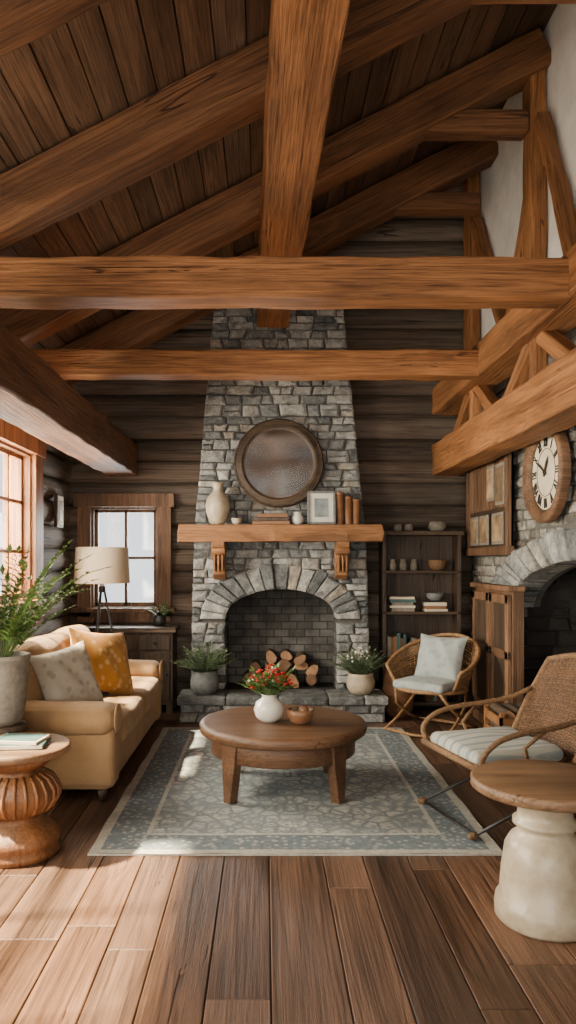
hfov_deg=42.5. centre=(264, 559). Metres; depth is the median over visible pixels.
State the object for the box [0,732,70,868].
side table
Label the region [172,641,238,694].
potted herb
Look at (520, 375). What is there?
brace
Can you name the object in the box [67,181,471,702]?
wall
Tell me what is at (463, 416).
brace
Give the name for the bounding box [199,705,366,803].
coffee table
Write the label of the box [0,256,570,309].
tie beam
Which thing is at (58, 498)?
picture frame
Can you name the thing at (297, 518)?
vase
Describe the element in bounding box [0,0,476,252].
rafter
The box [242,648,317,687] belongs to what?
firewood stack
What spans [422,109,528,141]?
strut
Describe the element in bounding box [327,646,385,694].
flowering plant
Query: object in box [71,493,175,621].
window
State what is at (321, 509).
photo frame
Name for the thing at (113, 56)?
ceiling
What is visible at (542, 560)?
wall
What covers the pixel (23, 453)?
window
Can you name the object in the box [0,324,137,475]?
beam
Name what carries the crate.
on the floor
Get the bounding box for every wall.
[0,443,71,649]
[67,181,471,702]
[470,4,575,723]
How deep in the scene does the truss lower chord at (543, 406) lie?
4.82 m
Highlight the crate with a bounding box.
[483,702,540,729]
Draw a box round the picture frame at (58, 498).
[54,493,62,527]
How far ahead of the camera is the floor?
2.72 m
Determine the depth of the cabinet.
5.92 m
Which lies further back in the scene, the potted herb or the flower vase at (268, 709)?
the potted herb
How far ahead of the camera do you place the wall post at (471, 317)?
6.82 m
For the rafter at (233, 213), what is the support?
on the beam at (306, 37)
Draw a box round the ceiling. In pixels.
[0,0,557,348]
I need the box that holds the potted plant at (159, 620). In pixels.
[144,600,175,625]
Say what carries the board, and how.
attached to the wall at (542, 560)
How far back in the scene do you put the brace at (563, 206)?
4.87 m
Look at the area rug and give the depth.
4.13 m
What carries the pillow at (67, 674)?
on the sofa
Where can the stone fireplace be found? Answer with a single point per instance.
(277, 596)
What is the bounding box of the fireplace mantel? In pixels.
[178,524,383,578]
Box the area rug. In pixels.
[87,727,501,855]
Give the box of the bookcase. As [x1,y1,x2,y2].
[379,521,463,710]
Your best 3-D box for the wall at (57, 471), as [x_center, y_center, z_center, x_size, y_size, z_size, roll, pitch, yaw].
[-1.980,-0.107,2.900,0.212,3.027,8.800,0,0,0]
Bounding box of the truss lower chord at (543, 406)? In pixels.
[432,348,575,475]
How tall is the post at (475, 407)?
0.300 m
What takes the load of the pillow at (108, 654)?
on the sofa
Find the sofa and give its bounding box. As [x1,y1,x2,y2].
[0,625,163,800]
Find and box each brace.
[453,393,468,430]
[471,217,505,322]
[473,385,498,409]
[503,343,529,396]
[506,200,522,313]
[534,111,575,254]
[536,331,575,359]
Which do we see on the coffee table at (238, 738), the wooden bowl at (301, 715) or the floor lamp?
the wooden bowl at (301, 715)
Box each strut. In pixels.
[394,192,480,216]
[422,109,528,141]
[471,0,575,4]
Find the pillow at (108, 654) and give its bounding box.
[69,628,132,694]
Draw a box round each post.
[463,172,480,348]
[469,390,481,419]
[522,69,546,257]
[529,338,547,378]
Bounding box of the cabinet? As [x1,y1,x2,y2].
[470,582,525,722]
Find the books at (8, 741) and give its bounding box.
[0,733,50,749]
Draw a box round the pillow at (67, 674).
[29,640,103,700]
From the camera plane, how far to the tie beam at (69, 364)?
5.55 m
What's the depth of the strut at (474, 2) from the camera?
4.01 m
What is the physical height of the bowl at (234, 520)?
0.060 m
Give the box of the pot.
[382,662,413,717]
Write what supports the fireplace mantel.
attached to the stone fireplace
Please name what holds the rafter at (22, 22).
on the beam at (306, 37)
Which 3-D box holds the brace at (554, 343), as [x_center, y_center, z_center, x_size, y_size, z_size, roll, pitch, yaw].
[1.730,-1.245,4.340,0.095,0.105,0.605,0,31,0]
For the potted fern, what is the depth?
3.92 m
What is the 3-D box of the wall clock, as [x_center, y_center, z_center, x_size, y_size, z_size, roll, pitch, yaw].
[1.917,-0.600,5.070,0.075,0.700,0.700,0,0,0]
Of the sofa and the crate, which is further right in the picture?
the crate
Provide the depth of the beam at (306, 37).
3.52 m
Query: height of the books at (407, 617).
0.976 m
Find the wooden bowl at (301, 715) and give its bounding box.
[287,706,313,724]
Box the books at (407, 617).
[386,596,447,701]
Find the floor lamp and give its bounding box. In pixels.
[74,547,129,632]
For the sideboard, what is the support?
on the floor
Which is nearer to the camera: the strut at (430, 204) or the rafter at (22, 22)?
the rafter at (22, 22)
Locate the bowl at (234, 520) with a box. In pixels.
[231,518,241,523]
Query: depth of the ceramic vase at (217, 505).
6.51 m
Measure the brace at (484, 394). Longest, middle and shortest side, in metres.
0.605 x 0.105 x 0.096 m
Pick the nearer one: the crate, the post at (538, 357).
the post at (538, 357)
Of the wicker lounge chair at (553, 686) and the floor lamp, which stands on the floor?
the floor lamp
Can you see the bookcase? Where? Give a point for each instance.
(420, 571)
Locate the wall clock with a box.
[522,430,570,523]
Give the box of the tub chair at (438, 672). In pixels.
[384,633,480,737]
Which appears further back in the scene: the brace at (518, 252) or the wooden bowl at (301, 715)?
the brace at (518, 252)
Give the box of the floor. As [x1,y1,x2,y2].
[0,705,575,1023]
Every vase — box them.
[205,482,229,524]
[234,663,297,722]
[291,512,303,524]
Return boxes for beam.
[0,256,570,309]
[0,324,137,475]
[31,349,478,380]
[256,0,349,327]
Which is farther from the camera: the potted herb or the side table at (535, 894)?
the potted herb
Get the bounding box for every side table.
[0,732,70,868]
[470,759,575,942]
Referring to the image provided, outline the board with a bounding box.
[464,451,513,555]
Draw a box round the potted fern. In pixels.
[0,537,112,734]
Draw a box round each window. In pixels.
[0,418,51,624]
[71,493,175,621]
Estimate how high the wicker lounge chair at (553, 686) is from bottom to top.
0.864 m
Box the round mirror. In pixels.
[234,419,323,507]
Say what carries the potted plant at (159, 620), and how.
on the sideboard
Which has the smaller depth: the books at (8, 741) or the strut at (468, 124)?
the books at (8, 741)
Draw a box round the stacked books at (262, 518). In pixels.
[252,513,289,524]
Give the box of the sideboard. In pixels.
[78,624,179,713]
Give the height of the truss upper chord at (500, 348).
0.262 m
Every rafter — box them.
[0,0,109,57]
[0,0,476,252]
[0,27,550,346]
[60,141,497,384]
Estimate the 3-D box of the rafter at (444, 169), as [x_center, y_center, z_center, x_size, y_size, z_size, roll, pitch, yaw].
[0.060,-2.614,6.450,3.954,2.222,0.230,0,0,0]
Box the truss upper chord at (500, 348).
[432,243,575,414]
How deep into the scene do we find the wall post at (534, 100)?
5.22 m
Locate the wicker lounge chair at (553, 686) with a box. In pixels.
[417,652,575,840]
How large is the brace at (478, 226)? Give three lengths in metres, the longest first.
1.584 x 0.112 x 0.100 m
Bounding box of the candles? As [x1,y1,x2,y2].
[336,492,359,524]
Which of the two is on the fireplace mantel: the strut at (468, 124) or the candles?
the candles
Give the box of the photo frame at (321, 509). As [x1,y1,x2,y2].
[307,491,335,523]
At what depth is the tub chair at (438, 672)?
6.07 m
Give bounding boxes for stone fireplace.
[177,308,387,722]

